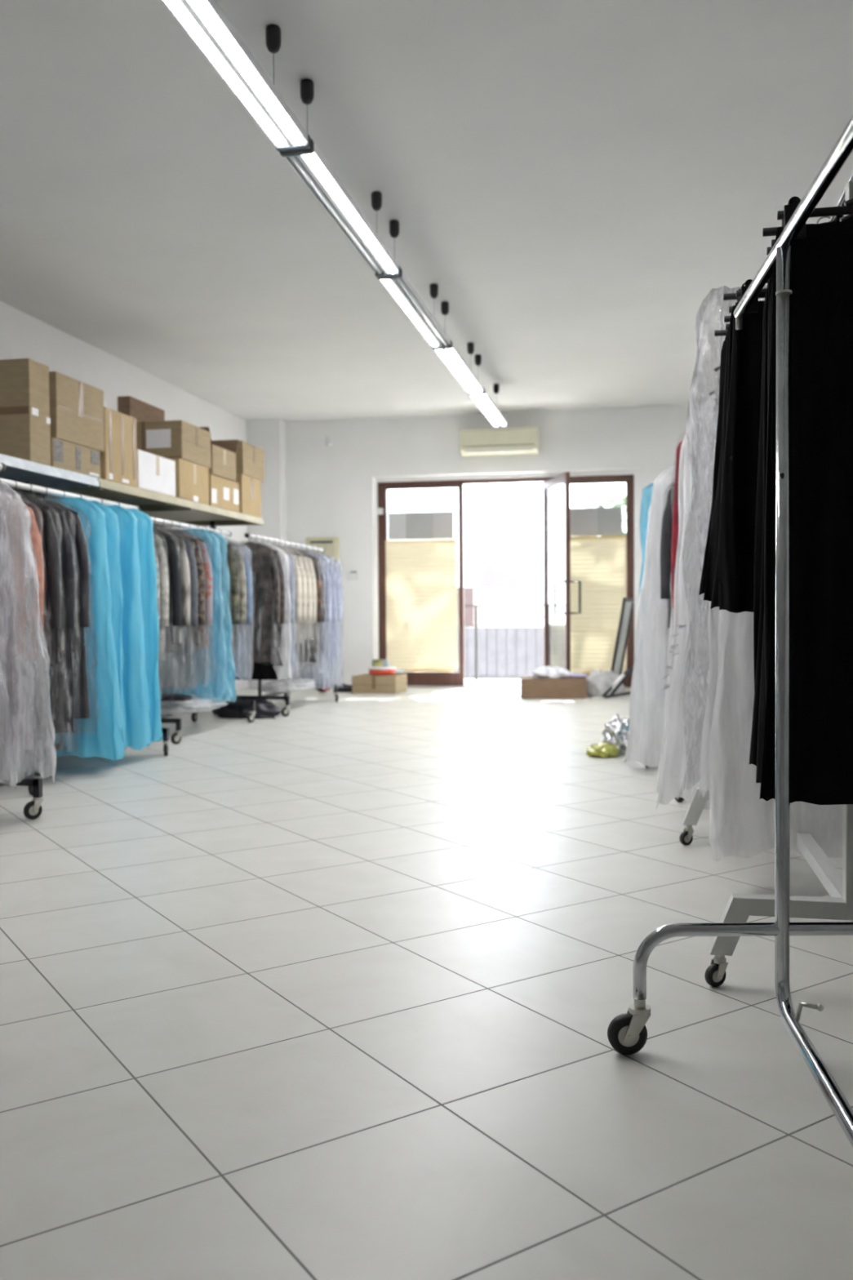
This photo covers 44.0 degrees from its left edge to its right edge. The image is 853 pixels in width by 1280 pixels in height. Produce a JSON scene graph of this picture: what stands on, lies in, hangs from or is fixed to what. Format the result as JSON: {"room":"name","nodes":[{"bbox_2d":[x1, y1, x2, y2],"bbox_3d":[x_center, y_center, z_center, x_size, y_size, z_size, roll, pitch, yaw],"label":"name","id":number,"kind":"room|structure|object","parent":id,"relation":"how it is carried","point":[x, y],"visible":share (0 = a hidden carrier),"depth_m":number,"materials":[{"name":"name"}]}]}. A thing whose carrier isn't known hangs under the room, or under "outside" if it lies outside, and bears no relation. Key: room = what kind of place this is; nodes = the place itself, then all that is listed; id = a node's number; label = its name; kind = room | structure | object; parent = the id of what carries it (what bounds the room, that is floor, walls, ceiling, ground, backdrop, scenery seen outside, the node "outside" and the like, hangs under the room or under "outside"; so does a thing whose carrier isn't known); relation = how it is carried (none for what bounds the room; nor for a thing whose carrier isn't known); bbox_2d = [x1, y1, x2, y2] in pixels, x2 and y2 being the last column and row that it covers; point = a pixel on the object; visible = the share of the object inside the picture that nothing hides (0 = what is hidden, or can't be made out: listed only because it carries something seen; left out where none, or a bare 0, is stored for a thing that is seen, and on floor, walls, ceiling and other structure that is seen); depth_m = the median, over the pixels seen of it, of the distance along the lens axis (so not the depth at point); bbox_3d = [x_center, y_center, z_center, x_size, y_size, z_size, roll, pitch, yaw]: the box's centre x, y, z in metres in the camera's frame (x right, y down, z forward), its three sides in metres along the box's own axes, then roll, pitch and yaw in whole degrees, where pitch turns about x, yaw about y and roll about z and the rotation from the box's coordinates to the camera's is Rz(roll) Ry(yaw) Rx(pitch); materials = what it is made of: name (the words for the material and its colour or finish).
{"room":"clothing stockroom","nodes":[
{"label":"clothing stockroom","id":0,"kind":"room"},
{"bbox_2d":[0,301,248,702],"bbox_3d":[-3.502,-0.748,4.682,0.200,2.975,15.450,0,2,11],"label":"wall","id":1,"kind":"structure","parent":0,"point":[22,335],"depth_m":8.68,"materials":[{"name":"white paint"}]},
{"bbox_2d":[0,687,852,1279],"bbox_3d":[-0.476,0.796,4.121,6.350,0.120,15.450,0,2,11],"label":"floor","id":2,"kind":"structure","parent":0,"point":[327,988],"depth_m":2.19,"materials":[{"name":"tile"}]},
{"bbox_2d":[0,462,43,819],"bbox_3d":[-1.988,0.013,3.652,0.529,1.490,1.804,0,2,11],"label":"clothes rack","id":3,"kind":"object","parent":2,"relation":"on","point":[33,810],"visible":1,"depth_m":4.34,"materials":[{"name":"silver metal"}]},
{"bbox_2d":[0,658,17,788],"bbox_3d":[-1.904,-0.090,4.050,0.727,1.311,0.157,0,2,11],"label":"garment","id":4,"kind":"object","parent":3,"relation":"hanging from","point":[8,777],"visible":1,"depth_m":4.05,"materials":[{"name":"grey plastic"}]},
{"bbox_2d":[0,479,56,782],"bbox_3d":[-1.856,-0.086,4.288,0.762,1.333,0.240,0,2,11],"label":"garment","id":5,"kind":"object","parent":3,"relation":"hanging from","point":[21,735],"visible":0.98,"depth_m":4.24,"materials":[{"name":"clear plastic"}]},
{"bbox_2d":[0,453,99,496],"bbox_3d":[-2.760,-0.088,4.792,1.110,1.640,3.120,0,2,11],"label":"shelving unit","id":6,"kind":"object","parent":2,"relation":"on","point":[21,470],"visible":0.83,"depth_m":5.91,"materials":[{"name":"white metal"}]},
{"bbox_2d":[0,358,50,466],"bbox_3d":[-2.280,-1.201,5.641,0.482,0.535,0.196,0,2,11],"label":"cardboard box","id":7,"kind":"object","parent":6,"relation":"on","point":[24,388],"visible":0.97,"depth_m":5.52,"materials":[{"name":"cardboard"}]},
{"bbox_2d":[50,437,100,478],"bbox_3d":[-2.175,-1.025,6.011,0.422,0.158,0.520,0,2,11],"label":"cardboard box","id":8,"kind":"object","parent":6,"relation":"on","point":[64,455],"visible":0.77,"depth_m":5.94,"materials":[{"name":"cardboard"}]},
{"bbox_2d":[48,371,104,452],"bbox_3d":[-2.158,-1.289,6.049,0.402,0.363,0.525,0,2,11],"label":"cardboard box","id":9,"kind":"object","parent":8,"relation":"on","point":[76,406],"visible":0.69,"depth_m":5.96,"materials":[{"name":"cardboard"}]},
{"bbox_2d":[0,477,169,795],"bbox_3d":[-1.921,-0.042,5.611,0.544,1.494,1.674,0,2,11],"label":"clothes rack","id":10,"kind":"object","parent":2,"relation":"on","point":[22,486],"visible":0.38,"depth_m":5.44,"materials":[{"name":"silver metal"}]},
{"bbox_2d":[0,488,49,699],"bbox_3d":[-2.034,-0.242,5.012,0.514,1.066,0.118,0,2,11],"label":"garment","id":11,"kind":"object","parent":10,"relation":"hanging from","point":[36,539],"visible":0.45,"depth_m":4.96,"materials":[{"name":"plastic"}]},
{"bbox_2d":[11,480,66,747],"bbox_3d":[-2.005,-0.121,5.152,0.545,1.316,0.174,0,2,11],"label":"garment","id":12,"kind":"object","parent":10,"relation":"hanging from","point":[51,543],"visible":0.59,"depth_m":5.10,"materials":[{"name":"black plastic"}]},
{"bbox_2d":[3,482,81,754],"bbox_3d":[-1.979,-0.100,5.280,0.541,1.365,0.172,0,2,11],"label":"garment","id":13,"kind":"object","parent":10,"relation":"hanging from","point":[68,572],"visible":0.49,"depth_m":5.23,"materials":[{"name":"black fabric"}]},
{"bbox_2d":[41,485,99,733],"bbox_3d":[-1.952,-0.149,5.415,0.561,1.276,0.175,0,2,11],"label":"garment","id":14,"kind":"object","parent":10,"relation":"hanging from","point":[82,549],"visible":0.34,"depth_m":5.37,"materials":[{"name":"black fabric"}]},
{"bbox_2d":[22,489,124,760],"bbox_3d":[-1.899,-0.079,5.585,0.628,1.425,0.188,0,2,11],"label":"garment","id":15,"kind":"object","parent":10,"relation":"hanging from","point":[107,742],"visible":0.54,"depth_m":5.51,"materials":[{"name":"blue fabric"}]},
{"bbox_2d":[76,493,126,748],"bbox_3d":[-1.885,-0.098,5.754,0.537,1.395,0.176,0,2,11],"label":"garment","id":16,"kind":"object","parent":10,"relation":"hanging from","point":[111,517],"visible":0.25,"depth_m":5.68,"materials":[{"name":"blue plastic"}]},
{"bbox_2d":[99,497,152,750],"bbox_3d":[-1.841,-0.094,5.972,0.558,1.416,0.197,0,2,11],"label":"garment","id":17,"kind":"object","parent":10,"relation":"hanging from","point":[136,701],"visible":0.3,"depth_m":5.90,"materials":[{"name":"blue plastic"}]},
{"bbox_2d":[115,501,162,742],"bbox_3d":[-1.802,-0.104,6.168,0.542,1.406,0.186,0,2,11],"label":"garment","id":18,"kind":"object","parent":10,"relation":"hanging from","point":[148,589],"visible":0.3,"depth_m":6.10,"materials":[{"name":"blue fabric"}]},
{"bbox_2d":[1,478,263,712],"bbox_3d":[-2.182,-0.169,7.689,1.110,1.640,2.770,0,2,11],"label":"shelving unit","id":19,"kind":"object","parent":2,"relation":"on","point":[156,504],"visible":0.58,"depth_m":7.56,"materials":[{"name":"beige metal"}]},
{"bbox_2d":[99,406,137,487],"bbox_3d":[-2.044,-1.177,6.516,0.362,0.433,0.410,0,2,11],"label":"cardboard box","id":20,"kind":"object","parent":19,"relation":"on","point":[118,460],"visible":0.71,"depth_m":6.45,"materials":[{"name":"cardboard"}]},
{"bbox_2d":[117,395,164,422],"bbox_3d":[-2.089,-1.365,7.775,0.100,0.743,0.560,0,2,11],"label":"cardboard box","id":21,"kind":"object","parent":20,"relation":"on","point":[141,411],"visible":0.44,"depth_m":7.62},
{"bbox_2d":[137,448,175,496],"bbox_3d":[-1.946,-1.096,7.004,0.362,0.243,0.550,0,2,11],"label":"cardboard box","id":22,"kind":"object","parent":19,"relation":"on","point":[157,473],"visible":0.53,"depth_m":6.94,"materials":[{"name":"cardboard"}]},
{"bbox_2d":[168,457,208,504],"bbox_3d":[-1.821,-1.127,7.583,0.342,0.273,0.515,0,2,11],"label":"cardboard box","id":23,"kind":"object","parent":19,"relation":"on","point":[192,479],"visible":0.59,"depth_m":7.49,"materials":[{"name":"cardboard"}]},
{"bbox_2d":[136,420,211,468],"bbox_3d":[-1.833,-1.401,7.625,0.382,0.268,0.512,0,2,11],"label":"cardboard box","id":24,"kind":"object","parent":23,"relation":"on","point":[168,439],"visible":0.69,"depth_m":7.38,"materials":[{"name":"cardboard"}]},
{"bbox_2d":[208,474,239,512],"bbox_3d":[-1.707,-1.123,8.149,0.342,0.233,0.570,0,2,11],"label":"cardboard box","id":25,"kind":"object","parent":19,"relation":"on","point":[224,493],"visible":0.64,"depth_m":8.08,"materials":[{"name":"cardboard"}]},
{"bbox_2d":[199,426,238,481],"bbox_3d":[-1.718,-1.411,8.128,0.354,0.341,0.598,0,2,11],"label":"cardboard box","id":26,"kind":"object","parent":25,"relation":"on","point":[223,452],"visible":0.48,"depth_m":8.13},
{"bbox_2d":[235,474,261,517],"bbox_3d":[-1.592,-1.178,8.701,0.332,0.313,0.440,0,2,11],"label":"cardboard box","id":27,"kind":"object","parent":19,"relation":"on","point":[250,488],"visible":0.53,"depth_m":8.62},
{"bbox_2d":[235,440,264,481],"bbox_3d":[-1.597,-1.472,8.755,0.362,0.268,0.500,0,2,11],"label":"cardboard box","id":28,"kind":"object","parent":27,"relation":"on","point":[250,459],"visible":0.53,"depth_m":8.63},
{"bbox_2d":[150,516,256,744],"bbox_3d":[-1.723,-0.085,7.401,0.516,1.482,1.864,0,2,11],"label":"clothes rack","id":29,"kind":"object","parent":2,"relation":"on","point":[175,738],"visible":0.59,"depth_m":7.38,"materials":[{"name":"silver metal"}]},
{"bbox_2d":[152,527,175,696],"bbox_3d":[-1.864,-0.218,6.700,0.555,1.181,0.118,0,2,11],"label":"garment","id":30,"kind":"object","parent":29,"relation":"hanging from","point":[162,556],"visible":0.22,"depth_m":6.64,"materials":[{"name":"grey fabric"}]},
{"bbox_2d":[152,524,185,689],"bbox_3d":[-1.832,-0.241,6.859,0.545,1.143,0.122,0,2,11],"label":"garment","id":31,"kind":"object","parent":29,"relation":"hanging from","point":[173,560],"visible":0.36,"depth_m":6.80,"materials":[{"name":"black fabric"}]},
{"bbox_2d":[152,516,193,693],"bbox_3d":[-1.805,-0.230,6.997,0.546,1.173,0.126,0,2,11],"label":"garment","id":32,"kind":"object","parent":29,"relation":"hanging from","point":[184,564],"visible":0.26,"depth_m":6.94,"materials":[{"name":"grey fabric"}]},
{"bbox_2d":[158,518,199,688],"bbox_3d":[-1.780,-0.244,7.122,0.507,1.153,0.115,0,2,11],"label":"garment","id":33,"kind":"object","parent":29,"relation":"hanging from","point":[188,545],"visible":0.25,"depth_m":7.07,"materials":[{"name":"grey fabric"}]},
{"bbox_2d":[158,520,208,688],"bbox_3d":[-1.754,-0.242,7.251,0.530,1.163,0.111,0,2,11],"label":"garment","id":34,"kind":"object","parent":29,"relation":"hanging from","point":[198,555],"visible":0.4,"depth_m":7.20,"materials":[{"name":"grey fabric"}]},
{"bbox_2d":[162,521,217,684],"bbox_3d":[-1.729,-0.256,7.378,0.550,1.143,0.117,0,2,11],"label":"garment","id":35,"kind":"object","parent":29,"relation":"hanging from","point":[206,558],"visible":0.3,"depth_m":7.33,"materials":[{"name":"brown fabric"}]},
{"bbox_2d":[160,695,227,715],"bbox_3d":[-1.673,0.445,7.440,0.442,0.090,0.987,0,2,11],"label":"bundle","id":36,"kind":"object","parent":29,"relation":"on","point":[197,704],"visible":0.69,"depth_m":7.20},
{"bbox_2d":[158,523,232,702],"bbox_3d":[-1.697,-0.193,7.537,0.627,1.278,0.167,0,2,11],"label":"garment","id":37,"kind":"object","parent":29,"relation":"hanging from","point":[198,691],"visible":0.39,"depth_m":7.50,"materials":[{"name":"blue fabric"}]},
{"bbox_2d":[160,524,236,702],"bbox_3d":[-1.670,-0.191,7.673,0.598,1.289,0.152,0,2,11],"label":"garment","id":38,"kind":"object","parent":29,"relation":"hanging from","point":[227,622],"visible":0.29,"depth_m":7.66,"materials":[{"name":"blue fabric"}]},
{"bbox_2d":[173,526,239,674],"bbox_3d":[-1.639,-0.289,7.825,0.543,1.102,0.115,0,2,11],"label":"garment","id":39,"kind":"object","parent":29,"relation":"hanging from","point":[234,594],"visible":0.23,"depth_m":7.77,"materials":[{"name":"blue fabric"}]},
{"bbox_2d":[213,528,248,679],"bbox_3d":[-1.611,-0.273,7.967,0.553,1.141,0.116,0,2,11],"label":"garment","id":40,"kind":"object","parent":29,"relation":"hanging from","point":[242,583],"visible":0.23,"depth_m":7.91,"materials":[{"name":"grey fabric"}]},
{"bbox_2d":[218,528,254,679],"bbox_3d":[-1.585,-0.266,8.101,0.538,1.162,0.120,0,2,11],"label":"garment","id":41,"kind":"object","parent":29,"relation":"hanging from","point":[248,570],"visible":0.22,"depth_m":8.04,"materials":[{"name":"grey fabric"}]},
{"bbox_2d":[212,697,281,719],"bbox_3d":[-1.447,0.541,8.492,0.582,0.170,0.191,0,2,11],"label":"cloth bundle","id":42,"kind":"object","parent":2,"relation":"on","point":[264,708],"visible":0.81,"depth_m":8.42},
{"bbox_2d":[233,533,338,716],"bbox_3d":[-1.214,-0.138,9.394,0.547,1.474,2.074,0,2,11],"label":"clothes rack","id":43,"kind":"object","parent":2,"relation":"on","point":[285,712],"visible":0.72,"depth_m":8.70,"materials":[{"name":"silver metal"}]},
{"bbox_2d":[231,533,281,679],"bbox_3d":[-1.407,-0.267,8.427,0.517,1.167,0.120,0,2,11],"label":"garment","id":44,"kind":"object","parent":43,"relation":"hanging from","point":[265,575],"visible":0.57,"depth_m":8.38,"materials":[{"name":"black fabric"}]},
{"bbox_2d":[245,533,287,666],"bbox_3d":[-1.384,-0.316,8.543,0.529,1.075,0.126,0,2,11],"label":"garment","id":45,"kind":"object","parent":43,"relation":"hanging from","point":[281,571],"visible":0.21,"depth_m":8.49,"materials":[{"name":"grey fabric"}]},
{"bbox_2d":[260,535,291,681],"bbox_3d":[-1.355,-0.260,8.689,0.509,1.196,0.118,0,2,11],"label":"garment","id":46,"kind":"object","parent":43,"relation":"hanging from","point":[282,672],"visible":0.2,"depth_m":8.63,"materials":[{"name":"white plastic"}]},
{"bbox_2d":[272,537,303,671],"bbox_3d":[-1.298,-0.298,8.973,0.527,1.136,0.117,0,2,11],"label":"garment","id":47,"kind":"object","parent":43,"relation":"hanging from","point":[298,599],"visible":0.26,"depth_m":8.91,"materials":[{"name":"fabric"}]},
{"bbox_2d":[283,540,313,669],"bbox_3d":[-1.244,-0.305,9.247,0.522,1.135,0.117,0,2,11],"label":"garment","id":48,"kind":"object","parent":43,"relation":"hanging from","point":[309,607],"visible":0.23,"depth_m":9.20,"materials":[{"name":"white plastic"}]},
{"bbox_2d":[291,544,334,689],"bbox_3d":[-1.123,-0.212,9.848,0.533,1.355,0.118,0,2,11],"label":"garment","id":49,"kind":"object","parent":43,"relation":"hanging from","point":[328,602],"visible":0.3,"depth_m":9.80,"materials":[{"name":"blue fabric"}]},
{"bbox_2d":[296,545,339,688],"bbox_3d":[-1.087,-0.217,10.028,0.539,1.355,0.117,0,2,11],"label":"garment","id":50,"kind":"object","parent":43,"relation":"hanging from","point":[333,571],"visible":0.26,"depth_m":9.98,"materials":[{"name":"blue fabric"}]},
{"bbox_2d":[293,546,343,688],"bbox_3d":[-1.053,-0.217,10.202,0.520,1.366,0.111,0,2,11],"label":"garment","id":51,"kind":"object","parent":43,"relation":"hanging from","point":[339,588],"visible":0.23,"depth_m":10.15,"materials":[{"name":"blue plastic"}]},
{"bbox_2d":[351,673,407,693],"bbox_3d":[-0.492,0.457,11.117,0.480,0.185,0.422,0,2,15],"label":"cardboard box","id":52,"kind":"object","parent":2,"relation":"on","point":[363,683],"visible":0.98,"depth_m":10.93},
{"bbox_2d":[520,675,586,698],"bbox_3d":[1.239,0.463,10.364,0.630,0.190,0.462,0,2,4],"label":"cardboard box","id":53,"kind":"object","parent":2,"relation":"on","point":[531,687],"visible":0.9,"depth_m":10.14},
{"bbox_2d":[585,669,625,696],"bbox_3d":[1.746,0.422,10.485,0.442,0.260,0.400,0,2,11],"label":"heap","id":54,"kind":"object","parent":2,"relation":"on","point":[598,682],"visible":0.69,"depth_m":10.38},
{"bbox_2d":[600,712,629,755],"bbox_3d":[1.151,0.550,6.274,0.228,0.235,0.343,0,2,11],"label":"heap","id":55,"kind":"object","parent":2,"relation":"on","point":[615,732],"visible":0.44,"depth_m":6.18,"materials":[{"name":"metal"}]},
{"bbox_2d":[610,597,635,675],"bbox_3d":[1.970,0.058,10.713,0.194,0.969,0.500,0,2,21],"label":"leaning mirror","id":56,"kind":"object","parent":2,"relation":"on","point":[628,603],"visible":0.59,"depth_m":10.68,"materials":[{"name":"grey mirror"}]},
{"bbox_2d":[675,796,684,802],"bbox_3d":[1.354,-0.151,4.673,0.531,1.720,1.164,0,2,11],"label":"clothes rack","id":57,"kind":"object","parent":2,"relation":"on","point":[678,799],"visible":0.05,"depth_m":4.62,"materials":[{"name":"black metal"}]},
{"bbox_2d":[655,432,687,795],"bbox_3d":[1.262,-0.184,4.227,0.681,1.633,0.166,0,2,11],"label":"garment","id":58,"kind":"object","parent":57,"relation":"hanging from","point":[681,475],"visible":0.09,"depth_m":4.26,"materials":[{"name":"white fabric"}]},
{"bbox_2d":[666,426,686,684],"bbox_3d":[1.278,-0.279,4.390,0.569,1.452,0.161,0,2,11],"label":"garment","id":59,"kind":"object","parent":57,"relation":"hanging from","point":[675,526],"visible":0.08,"depth_m":4.42,"materials":[{"name":"red fabric"}]},
{"bbox_2d":[607,115,852,1147],"bbox_3d":[0.520,0.031,1.440,0.743,1.538,2.067,0,2,22],"label":"rack","id":60,"kind":"object","parent":2,"relation":"on","point":[627,1033],"visible":1,"depth_m":1.98,"materials":[{"name":"metal"}]},
{"bbox_2d":[679,172,852,986],"bbox_3d":[1.068,-0.134,2.996,0.629,1.778,2.200,0,2,11],"label":"clothes rack","id":61,"kind":"object","parent":2,"relation":"on","point":[740,906],"visible":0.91,"depth_m":2.34,"materials":[{"name":"silver metal"}]},
{"bbox_2d":[655,390,715,810],"bbox_3d":[1.208,-0.212,3.855,0.729,1.688,0.247,0,2,11],"label":"garment","id":62,"kind":"object","parent":61,"relation":"hanging from","point":[674,764],"visible":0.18,"depth_m":3.86,"materials":[{"name":"fabric"}]},
{"bbox_2d":[698,601,719,797],"bbox_3d":[1.129,-0.265,3.256,0.566,1.548,0.174,0,2,11],"label":"garment","id":63,"kind":"object","parent":61,"relation":"hanging from","point":[713,627],"visible":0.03,"depth_m":3.28,"materials":[{"name":"white fabric"}]},
{"bbox_2d":[703,315,730,601],"bbox_3d":[1.005,-0.564,2.779,0.537,0.922,0.071,0,2,11],"label":"skirt","id":64,"kind":"object","parent":61,"relation":"hanging from","point":[713,544],"visible":0.08,"depth_m":2.82,"materials":[{"name":"fabric"}]},
{"bbox_2d":[711,323,728,524],"bbox_3d":[1.020,-0.571,2.853,0.490,0.912,0.071,0,2,11],"label":"skirt","id":65,"kind":"object","parent":61,"relation":"hanging from","point":[718,437],"visible":0.09,"depth_m":2.89,"materials":[{"name":"fabric"}]},
{"bbox_2d":[680,284,767,794],"bbox_3d":[1.118,-0.315,3.460,0.564,1.675,0.220,0,2,11],"label":"garment","id":66,"kind":"object","parent":61,"relation":"hanging from","point":[699,375],"visible":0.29,"depth_m":3.52,"materials":[{"name":"white plastic"}]},
{"bbox_2d":[710,283,765,608],"bbox_3d":[0.974,-0.549,2.624,0.522,0.942,0.073,0,2,11],"label":"skirt","id":67,"kind":"object","parent":61,"relation":"hanging from","point":[728,296],"visible":0.12,"depth_m":2.66,"materials":[{"name":"fabric"}]},
{"bbox_2d":[748,300,765,766],"bbox_3d":[0.970,-0.359,2.373,0.472,1.308,0.077,0,2,11],"label":"skirt","id":68,"kind":"object","parent":61,"relation":"hanging from","point":[753,744],"visible":0.1,"depth_m":2.42,"materials":[{"name":"fabric"}]},
{"bbox_2d":[753,280,768,689],"bbox_3d":[0.989,-0.358,2.442,0.447,1.315,0.075,0,2,11],"label":"skirt","id":69,"kind":"object","parent":61,"relation":"hanging from","point":[758,525],"visible":0.12,"depth_m":2.49,"materials":[{"name":"fabric"}]},
{"bbox_2d":[755,246,771,782],"bbox_3d":[0.932,-0.347,2.234,0.450,1.324,0.068,0,2,11],"label":"skirt","id":70,"kind":"object","parent":61,"relation":"hanging from","point":[762,715],"visible":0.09,"depth_m":2.28,"materials":[{"name":"fabric"}]},
{"bbox_2d":[763,279,768,551],"bbox_3d":[0.951,-0.360,2.302,0.435,1.301,0.072,0,2,11],"label":"skirt","id":71,"kind":"object","parent":61,"relation":"hanging from","point":[765,414],"visible":0.06,"depth_m":2.33,"materials":[{"name":"fabric"}]},
{"bbox_2d":[718,216,830,613],"bbox_3d":[0.959,-0.542,2.548,0.490,0.952,0.071,0,2,11],"label":"garment","id":72,"kind":"object","parent":61,"relation":"hanging from","point":[737,522],"visible":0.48,"depth_m":2.58,"materials":[{"name":"fabric"}]},
{"bbox_2d":[708,609,842,861],"bbox_3d":[1.124,-0.191,3.077,0.586,1.687,0.191,0,2,10],"label":"garment","id":73,"kind":"object","parent":61,"relation":"hanging from","point":[742,824],"visible":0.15,"depth_m":3.08,"materials":[{"name":"white fabric"}]},
{"bbox_2d":[759,195,852,804],"bbox_3d":[0.875,-0.342,2.022,0.458,1.322,0.071,0,2,11],"label":"garment","id":74,"kind":"object","parent":61,"relation":"hanging from","point":[821,572],"visible":0.77,"depth_m":2.03,"materials":[{"name":"fabric"}]},
{"bbox_2d":[762,214,852,705],"bbox_3d":[0.894,-0.350,2.093,0.438,1.310,0.071,0,2,11],"label":"skirt","id":75,"kind":"object","parent":61,"relation":"hanging from","point":[766,232],"visible":0.15,"depth_m":2.13,"materials":[{"name":"fabric"}]},
{"bbox_3d":[1.534,-0.141,6.142,0.540,1.620,1.674,0,2,11],"label":"clothes rack","id":76,"kind":"object","parent":2,"relation":"on","visible":0},
{"bbox_2d":[624,466,675,766],"bbox_3d":[1.405,-0.140,5.505,0.740,1.592,0.222,0,2,11],"label":"garment","id":77,"kind":"object","parent":76,"relation":"hanging from","point":[647,698],"visible":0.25,"depth_m":5.49,"materials":[{"name":"white fabric"}]},
{"bbox_2d":[660,480,675,674],"bbox_3d":[1.431,-0.362,5.378,0.472,1.140,0.117,0,2,11],"label":"garment","id":78,"kind":"object","parent":76,"relation":"hanging from","point":[667,518],"visible":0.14,"depth_m":5.39,"materials":[{"name":"white fabric"}]},
{"bbox_2d":[0,0,852,422],"bbox_3d":[-0.496,-2.338,4.038,6.350,0.200,15.450,0,2,11],"label":"ceiling","id":79,"kind":"structure","parent":0,"point":[575,180],"depth_m":5.25,"materials":[{"name":"paint"}]},
{"bbox_2d":[162,0,310,151],"bbox_3d":[-0.657,-2.032,3.283,0.134,0.370,1.546,0,2,11],"label":"fluorescent light","id":80,"kind":"object","parent":79,"relation":"hanging from","point":[205,21],"visible":1,"depth_m":3.49,"materials":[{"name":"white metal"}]},
{"bbox_2d":[279,78,400,277],"bbox_3d":[-0.353,-2.075,4.805,0.134,0.370,1.551,0,2,11],"label":"fluorescent light","id":81,"kind":"object","parent":79,"relation":"hanging from","point":[310,165],"visible":0.93,"depth_m":4.61,"materials":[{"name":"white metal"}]},
{"bbox_2d":[377,219,451,348],"bbox_3d":[-0.050,-2.117,6.324,0.134,0.370,1.541,0,2,11],"label":"fluorescent light","id":82,"kind":"object","parent":79,"relation":"hanging from","point":[400,287],"visible":0.91,"depth_m":6.20,"materials":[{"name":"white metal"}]},
{"bbox_2d":[432,301,484,394],"bbox_3d":[0.252,-2.159,7.836,0.134,0.370,1.536,0,2,11],"label":"fluorescent light","id":83,"kind":"object","parent":79,"relation":"hanging from","point":[451,357],"visible":0.92,"depth_m":7.75,"materials":[{"name":"white plastic"}]},
{"bbox_2d":[468,354,507,426],"bbox_3d":[0.555,-2.201,9.356,0.134,0.370,1.556,0,2,11],"label":"fluorescent light","id":84,"kind":"object","parent":79,"relation":"hanging from","point":[484,402],"visible":0.95,"depth_m":9.28,"materials":[{"name":"white plastic"}]},
{"bbox_2d":[395,604,543,682],"bbox_3d":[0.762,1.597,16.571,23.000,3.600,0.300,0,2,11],"label":"railing","id":85,"kind":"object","parent":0,"point":[482,631],"depth_m":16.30,"materials":[{"name":"metal"}]},
{"bbox_2d":[285,404,702,688],"bbox_3d":[0.997,-0.959,11.506,5.950,2.975,0.300,0,2,11],"label":"wall","id":86,"kind":"structure","parent":0,"point":[332,491],"depth_m":11.59,"materials":[{"name":"white paint"}]},
{"bbox_2d":[246,418,286,688],"bbox_3d":[-1.778,-0.949,11.810,0.390,2.975,0.190,0,2,11],"label":"wall","id":87,"kind":"structure","parent":86,"relation":"attached to","point":[268,435],"depth_m":11.69,"materials":[{"name":"white paint"}]},
{"bbox_2d":[382,483,464,685],"bbox_3d":[-0.037,-0.606,11.778,0.915,2.230,0.070,0,2,11],"label":"door","id":88,"kind":"structure","parent":86,"relation":"in","point":[414,678],"depth_m":11.72,"materials":[{"name":"brown wood"}]},
{"bbox_2d":[387,511,453,540],"bbox_3d":[-0.065,-1.268,11.746,0.745,0.305,0.008,0,2,11],"label":"sheet","id":89,"kind":"object","parent":88,"relation":"attached to","point":[416,525],"visible":1,"depth_m":11.74,"materials":[{"name":"paper"}]},
{"bbox_2d":[385,539,457,671],"bbox_3d":[-0.060,-0.379,11.728,0.800,1.458,0.030,0,2,11],"label":"window blind","id":90,"kind":"object","parent":88,"relation":"attached to","point":[421,620],"visible":1,"depth_m":11.72,"materials":[{"name":"beige fabric"}]},
{"bbox_2d":[464,679,519,684],"bbox_3d":[0.978,0.662,12.549,15.000,0.280,1.650,0,2,11],"label":"trim","id":91,"kind":"structure","parent":86,"relation":"attached to","point":[466,681],"depth_m":12.98,"materials":[{"name":"tile"}]},
{"bbox_2d":[460,426,538,457],"bbox_3d":[0.778,-2.110,11.259,0.820,0.263,0.206,0,2,11],"label":"air conditioner","id":92,"kind":"object","parent":86,"relation":"attached to","point":[507,441],"visible":1,"depth_m":11.17,"materials":[{"name":"beige plastic"}]},
{"bbox_2d":[377,474,634,687],"bbox_3d":[0.849,-0.628,11.606,2.810,2.270,0.120,0,2,11],"label":"trim","id":93,"kind":"structure","parent":86,"relation":"attached to","point":[631,477],"depth_m":11.53,"materials":[{"name":"wood"}]},
{"bbox_2d":[542,471,581,671],"bbox_3d":[1.419,-0.598,11.085,0.282,2.210,0.836,0,2,-1],"label":"door","id":94,"kind":"structure","parent":86,"relation":"in","point":[556,491],"depth_m":11.04,"materials":[{"name":"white glass"}]},
{"bbox_2d":[569,478,630,687],"bbox_3d":[1.745,-0.609,11.422,0.900,2.230,0.070,0,2,11],"label":"window","id":95,"kind":"structure","parent":86,"relation":"in","point":[626,683],"depth_m":11.30,"materials":[{"name":"brown wood"}]},
{"bbox_2d":[569,506,622,536],"bbox_3d":[1.720,-1.270,11.389,0.765,0.305,0.008,0,2,11],"label":"sheet","id":96,"kind":"object","parent":95,"relation":"attached to","point":[584,522],"visible":0.82,"depth_m":11.37,"materials":[{"name":"paper"}]},
{"bbox_2d":[569,535,626,674],"bbox_3d":[1.740,-0.368,11.369,0.810,1.483,0.030,0,2,11],"label":"window blind","id":97,"kind":"object","parent":95,"relation":"attached to","point":[599,562],"visible":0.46,"depth_m":11.35,"materials":[{"name":"beige fabric"}]},
{"label":"outside","id":98,"kind":"structure","parent":0,"visible":0},
{"bbox_3d":[13.072,2.117,65.440,80.000,0.200,106.700,0,2,11],"label":"trim","id":99,"kind":"structure","parent":98,"visible":0},
{"bbox_2d":[456,586,487,626],"bbox_3d":[0.306,1.037,23.431,1.820,4.360,2.000,0,2,11],"label":"chimney stack","id":100,"kind":"object","parent":99,"relation":"on","point":[473,595],"visible":0.14,"depth_m":22.30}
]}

